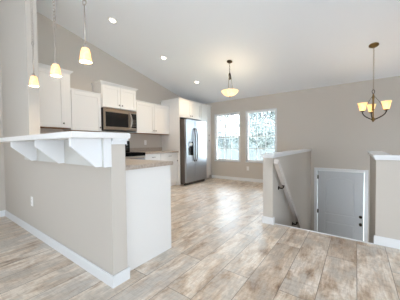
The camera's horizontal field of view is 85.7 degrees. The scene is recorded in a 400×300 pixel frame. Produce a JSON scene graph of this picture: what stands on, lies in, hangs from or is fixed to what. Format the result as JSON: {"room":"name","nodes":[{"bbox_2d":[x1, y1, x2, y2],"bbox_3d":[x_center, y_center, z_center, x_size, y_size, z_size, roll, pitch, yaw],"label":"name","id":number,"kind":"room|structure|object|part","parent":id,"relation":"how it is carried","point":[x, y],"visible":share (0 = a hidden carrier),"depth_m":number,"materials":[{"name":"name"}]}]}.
{"room":"open-plan kitchen","nodes":[
{"label":"open-plan kitchen","id":0,"kind":"room"},
{"bbox_2d":[0,0,127,275],"bbox_3d":[-1.833,-0.700,2.522,2.940,3.478,0.126,1,2,36],"label":"wall","id":1,"kind":"structure","parent":0,"point":[82,208],"depth_m":2.38,"materials":[{"name":"beige paint"}]},
{"bbox_2d":[10,141,36,160],"bbox_3d":[-1.864,0.013,2.286,0.022,0.209,0.216,1,2,36],"label":"bracket","id":2,"kind":"object","parent":1,"relation":"attached to","point":[28,149],"visible":0.86,"depth_m":2.29,"materials":[{"name":"white paint"}]},
{"bbox_2d":[35,140,63,163],"bbox_3d":[-1.306,0.018,1.880,0.022,0.209,0.216,1,2,36],"label":"bracket","id":3,"kind":"object","parent":1,"relation":"attached to","point":[54,149],"visible":0.98,"depth_m":1.89,"materials":[{"name":"white paint"}]},
{"bbox_2d":[0,131,129,141],"bbox_3d":[-1.548,-0.114,2.170,2.142,0.042,0.441,1,2,36],"label":"breakfast bar","id":4,"kind":"object","parent":1,"relation":"on","point":[66,135],"visible":0.69,"depth_m":1.57,"materials":[{"name":"white paint"}]},
{"bbox_2d":[24,138,109,166],"bbox_3d":[-1.400,0.014,2.118,1.755,0.213,0.058,1,2,36],"label":"trim","id":5,"kind":"structure","parent":1,"relation":"attached to","point":[70,156],"depth_m":1.91,"materials":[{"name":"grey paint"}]},
{"bbox_2d":[5,210,129,287],"bbox_3d":[-1.804,0.992,2.559,2.940,0.092,0.154,1,2,36],"label":"baseboard","id":6,"kind":"structure","parent":1,"relation":"attached to","point":[104,276],"depth_m":1.96,"materials":[{"name":"white paint"}]},
{"bbox_2d":[69,138,101,166],"bbox_3d":[-0.796,0.023,1.510,0.022,0.209,0.216,1,2,36],"label":"bracket","id":7,"kind":"object","parent":1,"relation":"attached to","point":[90,149],"visible":1,"depth_m":1.52,"materials":[{"name":"white paint"}]},
{"bbox_2d":[103,138,111,167],"bbox_3d":[-0.685,0.021,1.599,0.012,0.213,0.059,1,2,36],"label":"trim","id":8,"kind":"structure","parent":1,"relation":"attached to","point":[107,155],"depth_m":1.59,"materials":[{"name":"white paint"}]},
{"bbox_2d":[111,138,127,143],"bbox_3d":[-0.621,-0.066,1.669,0.032,0.045,0.135,1,2,36],"label":"trim","id":9,"kind":"structure","parent":1,"relation":"attached to","point":[113,140],"depth_m":1.65,"materials":[{"name":"white paint"}]},
{"bbox_2d":[0,12,180,210],"bbox_3d":[-3.186,-0.849,3.260,0.120,3.764,10.077,1,2,36],"label":"wall","id":10,"kind":"structure","parent":0,"point":[105,67],"depth_m":4.31,"materials":[{"name":"beige paint"}]},
{"bbox_2d":[0,210,4,216],"bbox_3d":[-4.554,1.056,1.286,0.014,0.092,5.169,1,2,36],"label":"baseboard","id":11,"kind":"structure","parent":10,"relation":"attached to","point":[2,213],"depth_m":3.34,"materials":[{"name":"white paint"}]},
{"bbox_2d":[38,63,72,128],"bbox_3d":[-2.609,-0.881,3.630,0.374,1.005,0.765,1,2,36],"label":"upper cabinet","id":12,"kind":"object","parent":10,"relation":"attached to","point":[54,92],"visible":0.61,"depth_m":3.61,"materials":[{"name":"white paint"}]},
{"bbox_3d":[-2.636,-0.380,3.642,0.323,0.004,0.721,1,2,36],"label":"panel","id":13,"kind":"part","parent":12,"relation":"part of","materials":[{"name":"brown wood"}]},
{"bbox_3d":[-2.616,-1.355,3.619,0.366,0.055,0.765,1,2,36],"label":"crown molding","id":14,"kind":"part","parent":12,"relation":"part of","materials":[{"name":"white paint"}]},
{"bbox_2d":[63,88,101,131],"bbox_3d":[-2.245,-0.737,4.149,0.354,0.751,0.570,1,2,36],"label":"upper cabinet","id":15,"kind":"object","parent":10,"relation":"attached to","point":[85,105],"visible":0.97,"depth_m":4.04,"materials":[{"name":"white paint"}]},
{"bbox_3d":[-2.262,-0.363,4.174,0.303,0.004,0.566,1,2,36],"label":"panel","id":16,"kind":"part","parent":15,"relation":"part of","materials":[{"name":"brown wood"}]},
{"bbox_3d":[-2.260,-1.097,4.147,0.324,0.030,0.570,1,2,36],"label":"crown molding","id":17,"kind":"part","parent":15,"relation":"part of","materials":[{"name":"white paint"}]},
{"bbox_2d":[91,80,137,111],"bbox_3d":[-1.829,-1.131,4.700,0.374,0.509,0.908,1,2,36],"label":"upper cabinet","id":18,"kind":"object","parent":10,"relation":"attached to","point":[114,96],"visible":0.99,"depth_m":4.53,"materials":[{"name":"white paint"}]},
{"bbox_3d":[-1.826,-1.093,4.448,0.020,0.438,0.399,1,2,36],"label":"cabinet door","id":19,"kind":"part","parent":18,"relation":"part of","materials":[{"name":"white paint"}]},
{"bbox_3d":[-1.834,-1.358,4.696,0.366,0.055,0.908,1,2,36],"label":"crown molding","id":20,"kind":"part","parent":18,"relation":"part of","materials":[{"name":"white paint"}]},
{"bbox_2d":[101,107,136,131],"bbox_3d":[-1.802,-0.636,4.689,0.437,0.446,0.798,1,2,36],"label":"microwave","id":21,"kind":"object","parent":18,"relation":"attached to","point":[115,120],"visible":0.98,"depth_m":4.55,"materials":[{"name":"silver metal"}]},
{"bbox_3d":[-1.497,-0.649,4.860,0.008,0.316,0.162,1,2,36],"label":"control panel","id":22,"kind":"part","parent":21,"relation":"part of","materials":[{"name":"black"}]},
{"bbox_3d":[-1.587,-1.105,4.776,0.020,0.438,0.399,1,2,36],"label":"cabinet door","id":23,"kind":"part","parent":18,"relation":"part of","materials":[{"name":"white paint"}]},
{"bbox_2d":[128,100,169,134],"bbox_3d":[-1.266,-0.790,5.496,0.354,0.763,1.098,1,2,36],"label":"upper cabinet","id":24,"kind":"object","parent":10,"relation":"attached to","point":[152,118],"visible":0.94,"depth_m":5.36,"materials":[{"name":"white paint"}]},
{"bbox_3d":[-1.311,-0.764,5.195,0.020,0.713,0.534,1,2,36],"label":"cabinet door","id":25,"kind":"part","parent":24,"relation":"part of","materials":[{"name":"white paint"}]},
{"bbox_3d":[-1.283,-0.411,5.521,0.303,0.004,1.094,1,2,36],"label":"panel","id":26,"kind":"part","parent":24,"relation":"part of","materials":[{"name":"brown wood"}]},
{"bbox_3d":[-1.282,-1.156,5.494,0.324,0.030,1.098,1,2,36],"label":"crown molding","id":27,"kind":"part","parent":24,"relation":"part of","materials":[{"name":"white paint"}]},
{"bbox_3d":[-0.993,-0.780,5.633,0.020,0.713,0.534,1,2,36],"label":"cabinet door","id":28,"kind":"part","parent":24,"relation":"part of","materials":[{"name":"white paint"}]},
{"bbox_2d":[0,178,399,299],"bbox_3d":[0.102,1.171,0.955,8.180,0.220,10.337,1,2,36],"label":"floor","id":29,"kind":"structure","parent":0,"point":[221,248],"depth_m":1.96,"materials":[{"name":"brown wood"}]},
{"bbox_2d":[125,141,144,159],"bbox_3d":[-1.682,0.387,4.643,0.684,1.185,0.820,1,2,36],"label":"range","id":30,"kind":"object","parent":29,"relation":"on","point":[128,155],"visible":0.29,"depth_m":4.71,"materials":[{"name":"black metal"}]},
{"bbox_3d":[-1.934,-0.075,4.809,0.073,0.265,0.820,1,2,36],"label":"control panel","id":31,"kind":"part","parent":30,"relation":"part of","materials":[{"name":"black"}]},
{"bbox_3d":[-1.469,0.159,4.480,0.039,0.046,0.812,1,2,36],"label":"rail","id":32,"kind":"part","parent":30,"relation":"part of","materials":[{"name":"silver metal"}]},
{"bbox_3d":[-1.469,0.111,4.478,0.039,0.048,0.816,1,2,36],"label":"panel","id":33,"kind":"part","parent":30,"relation":"part of","materials":[{"name":"black ceramic"}]},
{"bbox_2d":[125,152,144,153],"bbox_3d":[-1.705,0.072,4.648,0.620,0.023,0.820,1,2,36],"label":"cooktop","id":34,"kind":"object","parent":30,"relation":"in","point":[125,152],"depth_m":4.74,"materials":[{"name":"black glass"}]},
{"bbox_2d":[126,165,170,270],"bbox_3d":[-1.429,0.580,3.147,2.867,0.875,1.283,1,2,36],"label":"base cabinet","id":35,"kind":"object","parent":29,"relation":"on","point":[148,190],"visible":0.3,"depth_m":2.01,"materials":[{"name":"white paint"}]},
{"bbox_2d":[125,159,172,169],"bbox_3d":[-1.423,0.123,3.130,2.894,0.038,1.287,1,2,36],"label":"countertop","id":36,"kind":"structure","parent":35,"relation":"on","point":[131,164],"depth_m":2.08,"materials":[{"name":"beige stone"}]},
{"bbox_2d":[145,153,160,160],"bbox_3d":[-1.317,0.524,5.200,0.638,0.874,0.477,1,2,36],"label":"base cabinet","id":37,"kind":"object","parent":29,"relation":"on","point":[147,156],"visible":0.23,"depth_m":5.01,"materials":[{"name":"white paint"}]},
{"bbox_2d":[160,153,177,185],"bbox_3d":[-0.996,0.508,5.643,0.638,0.874,0.613,1,2,36],"label":"base cabinet","id":38,"kind":"object","parent":29,"relation":"on","point":[173,157],"visible":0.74,"depth_m":5.58,"materials":[{"name":"white paint"}]},
{"bbox_2d":[130,147,178,153],"bbox_3d":[-1.144,0.008,5.434,0.637,0.139,1.100,1,2,36],"label":"countertop","id":39,"kind":"structure","parent":38,"relation":"on","point":[150,150],"depth_m":5.47,"materials":[{"name":"beige laminate"}]},
{"bbox_3d":[-0.774,0.154,5.469,0.020,0.137,0.601,1,2,36],"label":"drawer","id":40,"kind":"part","parent":38,"relation":"part of","materials":[{"name":"white paint"}]},
{"bbox_2d":[161,98,200,184],"bbox_3d":[-0.511,-0.231,6.253,0.694,2.308,0.998,1,2,36],"label":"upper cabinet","id":41,"kind":"object","parent":29,"relation":"on","point":[179,108],"visible":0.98,"depth_m":5.82,"materials":[{"name":"white paint"}]},
{"bbox_3d":[-0.803,-0.206,5.873,0.669,2.285,0.018,1,2,36],"label":"panel","id":42,"kind":"part","parent":41,"relation":"part of","materials":[{"name":"white paint"}]},
{"bbox_3d":[-0.530,-1.373,6.227,0.679,0.022,0.998,1,2,36],"label":"trim","id":43,"kind":"part","parent":41,"relation":"part of","materials":[{"name":"white paint"}]},
{"bbox_3d":[-0.400,-1.109,5.866,0.020,0.465,0.469,1,2,36],"label":"cabinet door","id":44,"kind":"part","parent":41,"relation":"part of","materials":[{"name":"white paint"}]},
{"bbox_3d":[-0.121,-1.122,6.251,0.020,0.465,0.469,1,2,36],"label":"cabinet door","id":45,"kind":"part","parent":41,"relation":"part of","materials":[{"name":"white paint"}]},
{"bbox_2d":[180,118,206,184],"bbox_3d":[-0.391,0.043,6.199,0.902,1.761,0.920,1,2,36],"label":"refrigerator","id":46,"kind":"object","parent":29,"relation":"on","point":[193,169],"visible":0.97,"depth_m":5.82,"materials":[{"name":"silver metal"}]},
{"bbox_3d":[-0.267,0.021,5.771,0.060,1.665,0.374,1,2,36],"label":"freezer door","id":47,"kind":"part","parent":46,"relation":"part of","materials":[{"name":"silver metal"}]},
{"bbox_3d":[-0.135,-0.140,5.850,0.080,0.912,0.026,1,2,36],"label":"handle","id":48,"kind":"part","parent":46,"relation":"part of","materials":[{"name":"silver metal"}]},
{"bbox_3d":[-0.083,-0.142,5.923,0.080,0.912,0.026,1,2,36],"label":"handle","id":49,"kind":"part","parent":46,"relation":"part of","materials":[{"name":"silver metal"}]},
{"bbox_3d":[0.005,0.008,6.146,0.060,1.665,0.538,1,2,36],"label":"door","id":50,"kind":"part","parent":46,"relation":"part of","materials":[{"name":"silver metal"}]},
{"bbox_2d":[198,103,210,177],"bbox_3d":[-0.053,-0.253,6.885,0.694,2.308,0.559,1,2,36],"label":"pantry cabinet","id":51,"kind":"object","parent":29,"relation":"on","point":[205,109],"visible":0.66,"depth_m":6.76,"materials":[{"name":"white paint"}]},
{"bbox_3d":[0.159,-0.859,6.640,0.020,1.016,0.425,1,2,36],"label":"cabinet door","id":52,"kind":"part","parent":51,"relation":"part of","materials":[{"name":"white paint"}]},
{"bbox_3d":[0.171,0.225,6.669,0.020,1.140,0.425,1,2,36],"label":"cabinet door","id":53,"kind":"part","parent":51,"relation":"part of","materials":[{"name":"white paint"}]},
{"bbox_2d":[275,223,373,243],"bbox_3d":[1.436,1.025,2.616,1.044,0.054,0.030,1,2,36],"label":"trim","id":54,"kind":"structure","parent":29,"relation":"attached to","point":[275,223],"depth_m":2.55,"materials":[{"name":"white paint"}]},
{"bbox_2d":[36,0,399,103],"bbox_3d":[0.067,-2.103,0.865,8.180,1.598,10.337,1,2,36],"label":"ceiling","id":55,"kind":"structure","parent":0,"point":[272,46],"depth_m":3.80,"materials":[{"name":"white paint"}]},
{"bbox_2d":[29,0,38,86],"bbox_3d":[-1.696,-1.566,2.164,0.120,1.837,0.120,1,2,36],"label":"pendant light","id":56,"kind":"object","parent":55,"relation":"hanging from","point":[33,82],"visible":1,"depth_m":2.17,"materials":[{"name":"yellow glass"}]},
{"bbox_3d":[-1.696,-1.751,2.160,0.022,1.388,0.022,-1,2,-29],"label":"chain","id":57,"kind":"part","parent":56,"relation":"part of","materials":[{"name":"silver metal"}]},
{"bbox_3d":[-1.688,-0.932,2.183,0.040,0.342,0.011,0,2,22],"label":"rod","id":58,"kind":"part","parent":56,"relation":"part of","materials":[{"name":"silver metal"}]},
{"bbox_3d":[-1.685,-0.698,2.189,0.082,0.101,0.082,1,2,36],"label":"lamp shade","id":59,"kind":"part","parent":56,"relation":"part of","materials":[{"name":"glass"}]},
{"bbox_2d":[50,0,61,76],"bbox_3d":[-1.264,-1.562,1.851,0.120,1.837,0.120,1,2,36],"label":"pendant light","id":60,"kind":"object","parent":55,"relation":"hanging from","point":[55,69],"visible":1,"depth_m":1.86,"materials":[{"name":"white"}]},
{"bbox_3d":[-1.265,-1.748,1.847,0.022,1.388,0.022,-1,2,-29],"label":"chain","id":61,"kind":"part","parent":60,"relation":"part of","materials":[{"name":"silver metal"}]},
{"bbox_3d":[-1.256,-0.929,1.870,0.040,0.342,0.011,0,2,22],"label":"rod","id":62,"kind":"part","parent":60,"relation":"part of","materials":[{"name":"silver metal"}]},
{"bbox_3d":[-1.254,-0.694,1.876,0.082,0.101,0.082,1,2,36],"label":"lamp shade","id":63,"kind":"part","parent":60,"relation":"part of","materials":[{"name":"glass"}]},
{"bbox_2d":[79,0,91,63],"bbox_3d":[-0.844,-1.558,1.546,0.120,1.837,0.120,1,2,36],"label":"pendant light","id":64,"kind":"object","parent":55,"relation":"hanging from","point":[85,56],"visible":1,"depth_m":1.56,"materials":[{"name":"white"}]},
{"bbox_3d":[-0.836,-0.925,1.564,0.040,0.342,0.011,0,2,22],"label":"rod","id":65,"kind":"part","parent":64,"relation":"part of","materials":[{"name":"silver metal"}]},
{"bbox_3d":[-0.833,-0.691,1.570,0.082,0.101,0.082,1,2,36],"label":"lamp shade","id":66,"kind":"part","parent":64,"relation":"part of","materials":[{"name":"glass"}]},
{"bbox_2d":[108,17,117,23],"bbox_3d":[-1.490,-2.208,3.682,0.164,0.042,0.161,1,2,36],"label":"recessed light","id":67,"kind":"object","parent":55,"relation":"in","point":[112,20],"visible":1,"depth_m":3.68,"materials":[{"name":"white plastic"}]},
{"bbox_2d":[221,60,237,96],"bbox_3d":[0.618,-1.474,4.489,0.356,0.753,0.356,1,2,36],"label":"pendant","id":68,"kind":"object","parent":55,"relation":"hanging from","point":[228,92],"visible":1,"depth_m":4.43,"materials":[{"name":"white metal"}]},
{"bbox_3d":[0.622,-1.176,4.497,0.356,0.112,0.356,1,2,36],"label":"lamp shade","id":69,"kind":"part","parent":68,"relation":"part of","materials":[{"name":"white glass"}]},
{"bbox_2d":[357,42,391,121],"bbox_3d":[2.875,-1.097,3.566,0.439,1.272,0.410,1,2,36],"label":"chandelier","id":70,"kind":"object","parent":55,"relation":"hanging from","point":[386,104],"visible":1,"depth_m":3.53,"materials":[{"name":"gold metal"}]},
{"bbox_3d":[2.678,-0.707,3.555,0.128,0.131,0.128,-1,2,0],"label":"lamp shade","id":71,"kind":"part","parent":70,"relation":"part of","materials":[{"name":"glass"}]},
{"bbox_3d":[2.942,-0.714,3.704,0.130,0.131,0.130,1,2,36],"label":"lamp shade","id":72,"kind":"part","parent":70,"relation":"part of","materials":[{"name":"glass"}]},
{"bbox_3d":[2.853,-0.692,3.554,0.056,0.465,0.055,1,2,36],"label":"stem","id":73,"kind":"part","parent":70,"relation":"part of","materials":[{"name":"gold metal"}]},
{"bbox_3d":[2.913,-0.696,3.466,0.059,0.407,0.198,-1,2,-22],"label":"arm","id":74,"kind":"part","parent":70,"relation":"part of","materials":[{"name":"brown metal"}]},
{"bbox_3d":[2.939,-0.706,3.401,0.128,0.131,0.128,-1,2,-29],"label":"lamp shade","id":75,"kind":"part","parent":70,"relation":"part of","materials":[{"name":"glass"}]},
{"bbox_2d":[263,151,310,229],"bbox_3d":[1.791,1.309,4.131,0.130,2.496,2.942,1,2,36],"label":"wall","id":76,"kind":"structure","parent":0,"point":[296,168],"depth_m":3.60,"materials":[{"name":"beige paint"}]},
{"bbox_2d":[262,216,274,224],"bbox_3d":[1.778,0.911,4.109,0.158,0.092,2.942,1,2,36],"label":"baseboard","id":77,"kind":"structure","parent":76,"relation":"attached to","point":[268,220],"depth_m":2.91,"materials":[{"name":"white paint"}]},
{"bbox_2d":[260,149,311,157],"bbox_3d":[1.770,0.039,4.086,0.182,0.050,2.968,1,2,36],"label":"trim","id":78,"kind":"structure","parent":76,"relation":"on","point":[283,153],"depth_m":3.34,"materials":[{"name":"white paint"}]},
{"bbox_2d":[274,159,302,228],"bbox_3d":[1.452,0.882,3.457,0.106,1.573,1.704,1,2,36],"label":"handrail","id":79,"kind":"object","parent":76,"relation":"attached to","point":[277,164],"visible":0.97,"depth_m":3.14,"materials":[{"name":"beige paint"}]},
{"bbox_2d":[206,76,399,249],"bbox_3d":[2.202,0.510,5.710,5.980,3.998,0.140,1,2,36],"label":"wall","id":80,"kind":"structure","parent":0,"point":[328,121],"depth_m":5.02,"materials":[{"name":"beige paint"}]},
{"bbox_2d":[214,112,239,161],"bbox_3d":[0.858,-0.387,6.643,0.893,1.479,0.160,1,2,36],"label":"window","id":81,"kind":"structure","parent":80,"relation":"in","point":[216,116],"depth_m":6.67,"materials":[{"name":"white plastic"}]},
{"bbox_3d":[0.865,-0.727,6.649,0.813,0.723,0.034,1,2,36],"label":"sash","id":82,"kind":"part","parent":81,"relation":"part of","materials":[{"name":"glass"}]},
{"bbox_3d":[0.850,-0.049,6.637,0.813,0.712,0.034,1,2,36],"label":"sash","id":83,"kind":"part","parent":81,"relation":"part of","materials":[{"name":"glass"}]},
{"bbox_2d":[212,175,262,182],"bbox_3d":[1.489,0.859,6.145,2.731,0.092,0.014,1,2,36],"label":"baseboard","id":84,"kind":"structure","parent":80,"relation":"attached to","point":[213,176],"depth_m":6.38,"materials":[{"name":"white paint"}]},
{"bbox_2d":[245,108,276,162],"bbox_3d":[1.713,-0.379,6.022,0.894,1.479,0.160,1,2,36],"label":"window","id":85,"kind":"structure","parent":80,"relation":"in","point":[247,113],"depth_m":6.09,"materials":[{"name":"white plastic"}]},
{"bbox_3d":[1.706,-0.041,6.016,0.814,0.712,0.034,1,2,36],"label":"sash","id":86,"kind":"part","parent":85,"relation":"part of","materials":[{"name":"glass"}]},
{"bbox_3d":[1.721,-0.720,6.028,0.814,0.723,0.034,1,2,36],"label":"sash","id":87,"kind":"part","parent":85,"relation":"part of","materials":[{"name":"glass"}]},
{"bbox_2d":[314,167,367,241],"bbox_3d":[3.216,1.471,4.975,1.030,2.095,0.192,1,2,36],"label":"door","id":88,"kind":"structure","parent":80,"relation":"in","point":[340,195],"depth_m":4.92,"materials":[{"name":"white paint"}]},
{"bbox_3d":[3.207,1.964,4.967,0.522,0.534,0.011,1,2,36],"label":"raised panel","id":89,"kind":"part","parent":88,"relation":"part of","materials":[{"name":"grey paint"}]},
{"bbox_3d":[3.197,1.050,4.942,0.522,0.834,0.011,1,2,36],"label":"raised panel","id":90,"kind":"part","parent":88,"relation":"part of","materials":[{"name":"grey paint"}]},
{"bbox_2d":[369,156,399,247],"bbox_3d":[2.723,1.341,2.518,1.132,2.500,1.304,1,2,36],"label":"wall","id":91,"kind":"structure","parent":0,"point":[384,207],"depth_m":2.26,"materials":[{"name":"beige paint"}]},
{"bbox_2d":[368,151,399,159],"bbox_3d":[2.699,0.064,2.490,1.158,0.050,1.356,1,2,36],"label":"trim","id":92,"kind":"structure","parent":91,"relation":"on","point":[376,155],"depth_m":2.26,"materials":[{"name":"white paint"}]},
{"bbox_2d":[374,235,399,248],"bbox_3d":[2.325,0.964,1.976,1.146,0.092,0.014,1,2,36],"label":"baseboard","id":93,"kind":"structure","parent":91,"relation":"attached to","point":[378,240],"depth_m":2.24,"materials":[{"name":"white paint"}]},
{"label":"outside","id":94,"kind":"structure","parent":0,"visible":0},
{"bbox_3d":[32.399,1.154,58.239,120.000,0.499,120.000,1,2,36],"label":"lawn","id":95,"kind":"structure","parent":94,"visible":0},
{"bbox_2d":[217,136,237,158],"bbox_3d":[1.946,-0.307,43.093,11.300,4.800,7.000,1,2,36],"label":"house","id":96,"kind":"structure","parent":95,"relation":"on","point":[218,150],"depth_m":38.45,"materials":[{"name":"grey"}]},
{"bbox_2d":[217,115,238,158],"bbox_3d":[2.837,-2.215,25.233,5.518,9.375,5.063,-1,2,-5],"label":"tree","id":97,"kind":"object","parent":95,"relation":"on","point":[225,141],"visible":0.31,"depth_m":24.89,"materials":[{"name":"grey plant"}]},
{"bbox_2d":[220,149,274,159],"bbox_3d":[7.817,0.997,27.793,12.000,2.600,0.080,1,2,36],"label":"fence","id":98,"kind":"object","parent":95,"relation":"on","point":[235,154],"visible":0.09,"depth_m":29.65,"materials":[{"name":"grey"}]},
{"bbox_2d":[228,111,274,159],"bbox_3d":[5.034,-1.708,17.588,5.129,8.730,5.376,-1,2,2],"label":"tree","id":99,"kind":"object","parent":95,"relation":"on","point":[263,130],"visible":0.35,"depth_m":17.12,"materials":[{"name":"grey plant"}]},
{"bbox_2d":[264,115,274,147],"bbox_3d":[9.988,-2.744,30.119,3.850,10.013,4.206,-2,2,-44],"label":"tree","id":100,"kind":"object","parent":95,"relation":"on","point":[268,115],"visible":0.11,"depth_m":29.75,"materials":[{"name":"grey plant"}]}
]}

